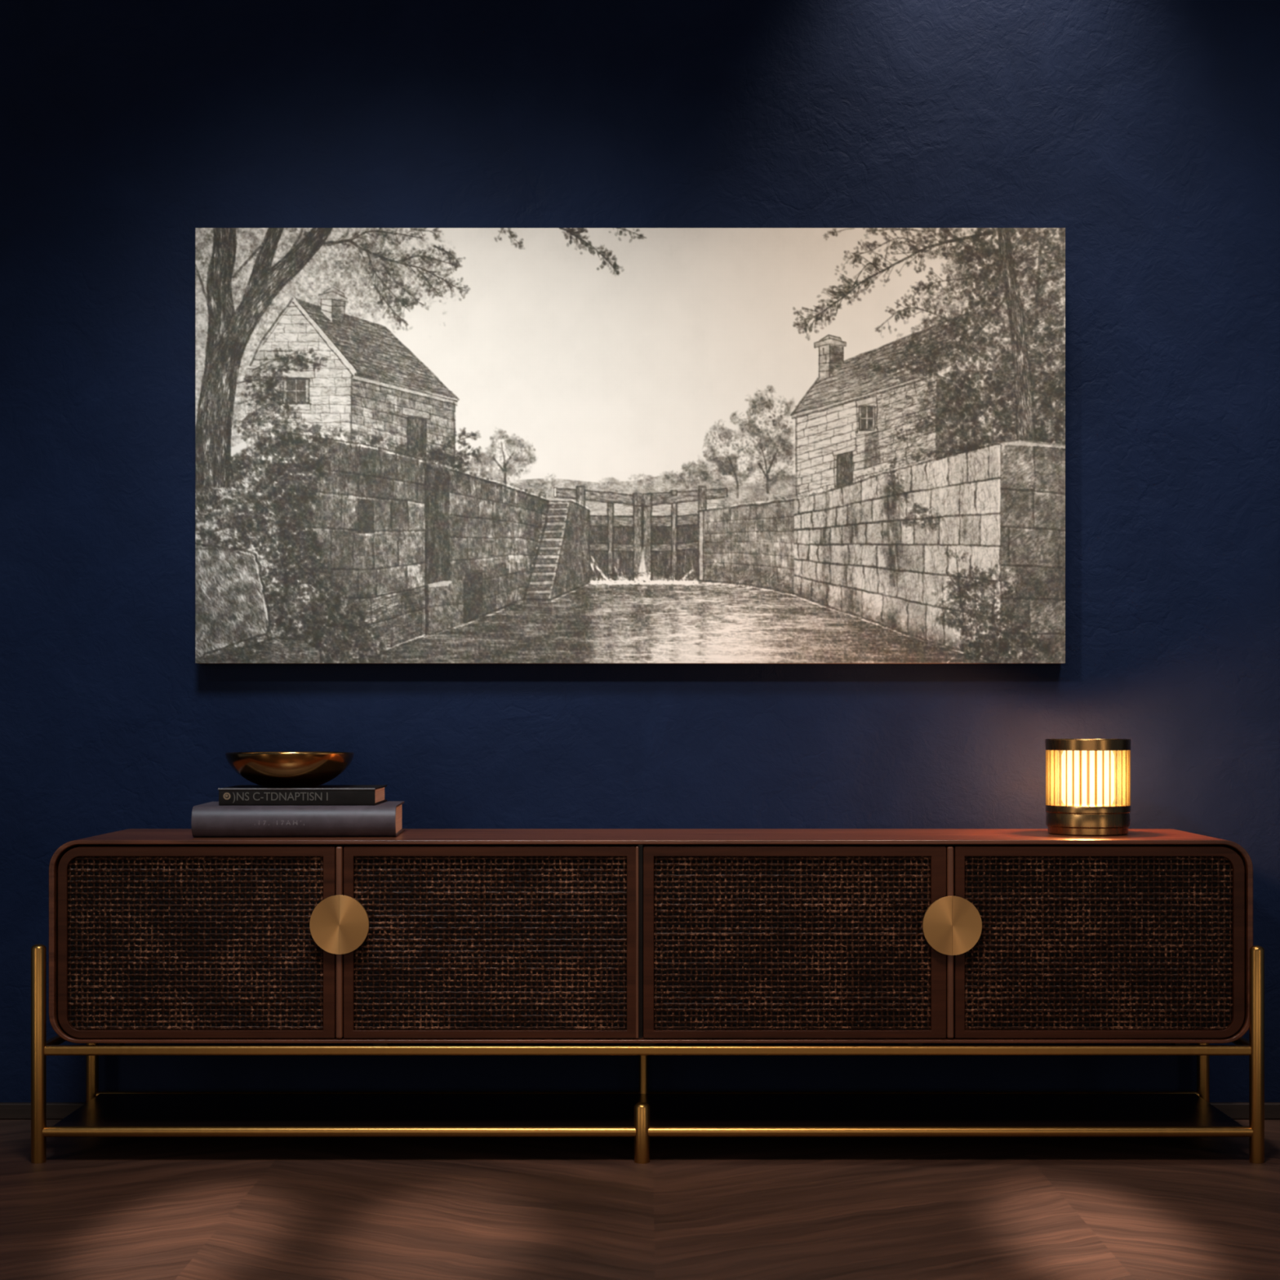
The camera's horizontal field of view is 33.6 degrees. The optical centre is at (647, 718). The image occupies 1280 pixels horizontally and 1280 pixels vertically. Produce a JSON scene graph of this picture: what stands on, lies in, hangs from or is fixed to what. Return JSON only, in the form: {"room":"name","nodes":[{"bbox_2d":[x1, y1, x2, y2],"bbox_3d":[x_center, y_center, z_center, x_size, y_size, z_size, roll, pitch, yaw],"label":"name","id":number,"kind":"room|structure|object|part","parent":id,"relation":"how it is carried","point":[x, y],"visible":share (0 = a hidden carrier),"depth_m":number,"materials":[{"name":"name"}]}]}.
{"room":"living room","nodes":[
{"label":"living room","id":0,"kind":"room"},
{"bbox_2d":[0,0,1279,1102],"bbox_3d":[0.000,-0.714,3.965,6.400,2.900,0.120,0,0,0],"label":"wall","id":1,"kind":"structure","parent":0,"point":[1148,131],"depth_m":3.90,"materials":[{"name":"blue paint"}]},
{"bbox_2d":[195,227,1065,663],"bbox_3d":[-0.031,-0.498,3.885,1.586,0.794,0.039,0,0,0],"label":"print","id":2,"kind":"object","parent":1,"relation":"attached to","point":[413,445],"visible":1,"depth_m":3.87},
{"bbox_2d":[0,1102,1279,1119],"bbox_3d":[0.000,0.721,3.898,6.400,0.030,0.014,0,0,0],"label":"baseboard","id":3,"kind":"structure","parent":1,"relation":"attached to","point":[8,1110],"depth_m":3.89,"materials":[{"name":"brown wood"}]},
{"bbox_2d":[0,1119,1279,1279],"bbox_3d":[0.000,0.766,1.472,6.400,0.060,5.105,0,0,0],"label":"floor","id":4,"kind":"structure","parent":0,"point":[97,1208],"depth_m":3.19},
{"bbox_2d":[31,828,1264,1163],"bbox_3d":[0.001,0.469,3.695,2.047,0.535,0.375,0,0,0],"label":"sideboard","id":5,"kind":"object","parent":4,"relation":"on","point":[646,937],"visible":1,"depth_m":3.53,"materials":[{"name":"brown wood"}]},
{"bbox_3d":[-1.011,0.555,3.520,0.024,0.362,0.024,0,0,0],"label":"leg","id":6,"kind":"part","parent":5,"relation":"part of","materials":[{"name":"gold metal"}]},
{"bbox_3d":[-1.011,0.551,3.690,0.014,0.014,0.332,0,0,0],"label":"rail","id":7,"kind":"part","parent":5,"relation":"part of","materials":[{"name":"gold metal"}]},
{"bbox_3d":[-1.011,0.555,3.860,0.022,0.362,0.022,0,0,0],"label":"leg","id":8,"kind":"part","parent":5,"relation":"part of","materials":[{"name":"gold metal"}]},
{"bbox_3d":[-0.752,0.373,3.530,0.428,0.291,0.006,0,0,0],"label":"cane panel","id":9,"kind":"part","parent":5,"relation":"part of","materials":[{"name":"brown wicker"}]},
{"bbox_3d":[-0.750,0.372,3.533,0.461,0.319,0.018,0,0,0],"label":"door","id":10,"kind":"part","parent":5,"relation":"part of","materials":[{"name":"brown wicker"}]},
{"bbox_2d":[191,800,404,837],"bbox_3d":[-0.603,0.174,3.696,0.343,0.053,0.224,0,0,-3],"label":"book","id":11,"kind":"object","parent":5,"relation":"on","point":[210,819],"visible":0.99,"depth_m":3.59,"materials":[{"name":"grey leather"}]},
{"bbox_2d":[217,785,386,805],"bbox_3d":[-0.600,0.133,3.713,0.269,0.029,0.188,0,0,-1],"label":"book","id":12,"kind":"object","parent":11,"relation":"on","point":[237,795],"visible":1,"depth_m":3.62,"materials":[{"name":"black paper"}]},
{"bbox_2d":[225,751,354,787],"bbox_3d":[-0.624,0.088,3.700,0.222,0.059,0.222,0,0,0],"label":"bowl","id":13,"kind":"object","parent":12,"relation":"on","point":[265,769],"visible":1,"depth_m":3.62,"materials":[{"name":"brown metal"}]},
{"bbox_3d":[-0.535,0.341,3.517,0.049,0.098,0.015,0,0,0],"label":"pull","id":14,"kind":"part","parent":5,"relation":"part of","materials":[{"name":"gold metal"}]},
{"bbox_3d":[-0.511,0.685,3.520,0.984,0.018,0.018,0,0,0],"label":"rail","id":15,"kind":"part","parent":5,"relation":"part of","materials":[{"name":"gold metal"}]},
{"bbox_3d":[-0.485,0.341,3.517,0.049,0.098,0.015,0,0,0],"label":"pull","id":16,"kind":"part","parent":5,"relation":"part of","materials":[{"name":"gold metal"}]},
{"bbox_3d":[-0.261,0.372,3.533,0.488,0.319,0.018,0,0,0],"label":"door","id":17,"kind":"part","parent":5,"relation":"part of","materials":[{"name":"brown wicker"}]},
{"bbox_3d":[-0.261,0.373,3.530,0.456,0.291,0.006,0,0,0],"label":"cane panel","id":18,"kind":"part","parent":5,"relation":"part of","materials":[{"name":"brown wicker"}]},
{"bbox_3d":[-0.009,0.686,3.520,0.026,0.099,0.026,0,0,0],"label":"leg","id":19,"kind":"part","parent":5,"relation":"part of","materials":[{"name":"gold metal"}]},
{"bbox_3d":[-0.007,0.637,3.860,0.017,0.197,0.017,0,0,0],"label":"leg","id":20,"kind":"part","parent":5,"relation":"part of","materials":[{"name":"gold metal"}]},
{"bbox_3d":[0.001,0.551,3.524,2.011,0.016,0.018,0,0,0],"label":"rail","id":21,"kind":"part","parent":5,"relation":"part of","materials":[{"name":"gold metal"}]},
{"bbox_2d":[52,1093,1243,1126],"bbox_3d":[0.001,0.686,3.691,1.995,0.010,0.330,0,0,0],"label":"shelf","id":22,"kind":"object","parent":5,"relation":"attached to","point":[100,1109],"depth_m":3.69,"materials":[{"name":"brown wood"}]},
{"bbox_3d":[0.001,0.685,3.860,2.007,0.014,0.014,0,0,0],"label":"rail","id":23,"kind":"part","parent":5,"relation":"part of","materials":[{"name":"gold metal"}]},
{"bbox_3d":[0.006,0.371,3.874,1.985,0.327,0.008,0,0,0],"label":"panel","id":24,"kind":"part","parent":5,"relation":"part of","materials":[{"name":"brown wood"}]},
{"bbox_3d":[0.241,0.373,3.530,0.463,0.291,0.006,0,0,0],"label":"cane panel","id":25,"kind":"part","parent":5,"relation":"part of","materials":[{"name":"brown wicker"}]},
{"bbox_3d":[0.245,0.372,3.533,0.504,0.319,0.018,0,0,0],"label":"door","id":26,"kind":"part","parent":5,"relation":"part of","materials":[{"name":"brown wicker"}]},
{"bbox_3d":[0.481,0.343,3.517,0.049,0.098,0.015,0,0,0],"label":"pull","id":27,"kind":"part","parent":5,"relation":"part of","materials":[{"name":"gold metal"}]},
{"bbox_3d":[0.503,0.685,3.520,1.003,0.018,0.018,0,0,0],"label":"rail","id":28,"kind":"part","parent":5,"relation":"part of","materials":[{"name":"gold metal"}]},
{"bbox_3d":[0.530,0.343,3.517,0.049,0.098,0.015,0,0,0],"label":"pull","id":29,"kind":"part","parent":5,"relation":"part of","materials":[{"name":"gold metal"}]},
{"bbox_2d":[1044,738,1130,835],"bbox_3d":[0.770,0.118,3.707,0.146,0.166,0.146,0,0,0],"label":"table lamp","id":30,"kind":"object","parent":5,"relation":"on","point":[1080,819],"visible":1,"depth_m":3.65,"materials":[{"name":"brown metal"}]},
{"bbox_3d":[0.704,0.102,3.700,0.013,0.096,0.013,0,0,0],"label":"glass rod","id":31,"kind":"part","parent":30,"relation":"part of","materials":[{"name":"white"}]},
{"bbox_3d":[0.704,0.102,3.713,0.013,0.096,0.013,0,0,0],"label":"glass rod","id":32,"kind":"part","parent":30,"relation":"part of","materials":[{"name":"white"}]},
{"bbox_3d":[0.707,0.102,3.688,0.013,0.096,0.013,0,0,0],"label":"glass rod","id":33,"kind":"part","parent":30,"relation":"part of","materials":[{"name":"white"}]},
{"bbox_3d":[0.712,0.102,3.676,0.013,0.096,0.013,0,0,0],"label":"glass rod","id":34,"kind":"part","parent":30,"relation":"part of","materials":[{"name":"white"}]},
{"bbox_3d":[0.719,0.102,3.749,0.013,0.096,0.013,0,0,0],"label":"glass rod","id":35,"kind":"part","parent":30,"relation":"part of","materials":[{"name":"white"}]},
{"bbox_3d":[0.728,0.102,3.758,0.013,0.096,0.013,0,0,0],"label":"glass rod","id":36,"kind":"part","parent":30,"relation":"part of","materials":[{"name":"white"}]},
{"bbox_3d":[0.719,0.102,3.665,0.013,0.096,0.013,0,0,0],"label":"glass rod","id":37,"kind":"part","parent":30,"relation":"part of","materials":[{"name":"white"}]},
{"bbox_3d":[0.728,0.102,3.656,0.013,0.096,0.013,0,0,0],"label":"glass rod","id":38,"kind":"part","parent":30,"relation":"part of","materials":[{"name":"white glass"}]},
{"bbox_3d":[0.739,0.102,3.648,0.013,0.096,0.013,0,0,0],"label":"glass rod","id":39,"kind":"part","parent":30,"relation":"part of","materials":[{"name":"white"}]},
{"bbox_3d":[0.764,0.102,3.773,0.013,0.096,0.013,0,0,0],"label":"glass rod","id":40,"kind":"part","parent":30,"relation":"part of","materials":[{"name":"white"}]},
{"bbox_3d":[0.751,0.102,3.643,0.013,0.096,0.013,0,0,0],"label":"glass rod","id":41,"kind":"part","parent":30,"relation":"part of","materials":[{"name":"white"}]},
{"bbox_3d":[0.777,0.102,3.773,0.013,0.096,0.013,0,0,0],"label":"glass rod","id":42,"kind":"part","parent":30,"relation":"part of","materials":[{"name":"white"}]},
{"bbox_3d":[0.764,0.102,3.641,0.013,0.096,0.013,0,0,0],"label":"glass rod","id":43,"kind":"part","parent":30,"relation":"part of","materials":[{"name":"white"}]},
{"bbox_3d":[0.790,0.102,3.771,0.013,0.096,0.013,0,0,0],"label":"glass rod","id":44,"kind":"part","parent":30,"relation":"part of","materials":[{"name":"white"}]},
{"bbox_3d":[0.802,0.102,3.765,0.013,0.096,0.013,0,0,0],"label":"glass rod","id":45,"kind":"part","parent":30,"relation":"part of","materials":[{"name":"white"}]},
{"bbox_3d":[0.777,0.102,3.641,0.013,0.096,0.013,0,0,0],"label":"glass rod","id":46,"kind":"part","parent":30,"relation":"part of","materials":[{"name":"white"}]},
{"bbox_3d":[0.812,0.102,3.758,0.013,0.096,0.013,0,0,0],"label":"glass rod","id":47,"kind":"part","parent":30,"relation":"part of","materials":[{"name":"white glass"}]},
{"bbox_3d":[0.802,0.102,3.648,0.013,0.096,0.013,0,0,0],"label":"glass rod","id":48,"kind":"part","parent":30,"relation":"part of","materials":[{"name":"white"}]},
{"bbox_3d":[0.822,0.102,3.749,0.013,0.096,0.013,0,0,0],"label":"glass rod","id":49,"kind":"part","parent":30,"relation":"part of","materials":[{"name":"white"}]},
{"bbox_3d":[0.829,0.102,3.738,0.013,0.096,0.013,0,0,0],"label":"glass rod","id":50,"kind":"part","parent":30,"relation":"part of","materials":[{"name":"white"}]},
{"bbox_3d":[0.812,0.102,3.656,0.013,0.096,0.013,0,0,0],"label":"glass rod","id":51,"kind":"part","parent":30,"relation":"part of","materials":[{"name":"white"}]},
{"bbox_3d":[0.836,0.102,3.713,0.013,0.096,0.013,0,0,0],"label":"glass rod","id":52,"kind":"part","parent":30,"relation":"part of","materials":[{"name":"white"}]},
{"bbox_3d":[0.834,0.102,3.726,0.013,0.096,0.013,0,0,0],"label":"glass rod","id":53,"kind":"part","parent":30,"relation":"part of","materials":[{"name":"white"}]},
{"bbox_3d":[0.836,0.102,3.700,0.013,0.096,0.013,0,0,0],"label":"glass rod","id":54,"kind":"part","parent":30,"relation":"part of","materials":[{"name":"white"}]},
{"bbox_3d":[0.822,0.102,3.665,0.013,0.096,0.013,0,0,0],"label":"glass rod","id":55,"kind":"part","parent":30,"relation":"part of","materials":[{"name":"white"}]},
{"bbox_3d":[0.834,0.102,3.688,0.013,0.096,0.013,0,0,0],"label":"glass rod","id":56,"kind":"part","parent":30,"relation":"part of","materials":[{"name":"white"}]},
{"bbox_3d":[0.829,0.102,3.676,0.013,0.096,0.013,0,0,0],"label":"glass rod","id":57,"kind":"part","parent":30,"relation":"part of","materials":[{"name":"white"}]},
{"bbox_3d":[0.751,0.373,3.530,0.449,0.291,0.006,0,0,0],"label":"cane panel","id":58,"kind":"part","parent":5,"relation":"part of","materials":[{"name":"brown wicker"}]},
{"bbox_3d":[0.752,0.372,3.533,0.482,0.319,0.018,0,0,0],"label":"door","id":59,"kind":"part","parent":5,"relation":"part of","materials":[{"name":"brown wicker"}]},
{"bbox_3d":[1.012,0.556,3.860,0.022,0.360,0.022,0,0,0],"label":"leg","id":60,"kind":"part","parent":5,"relation":"part of","materials":[{"name":"gold metal"}]},
{"bbox_3d":[1.012,0.551,3.690,0.014,0.014,0.332,0,0,0],"label":"rail","id":61,"kind":"part","parent":5,"relation":"part of","materials":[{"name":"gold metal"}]},
{"bbox_3d":[1.012,0.556,3.520,0.024,0.360,0.024,0,0,0],"label":"leg","id":62,"kind":"part","parent":5,"relation":"part of","materials":[{"name":"gold metal"}]}
]}

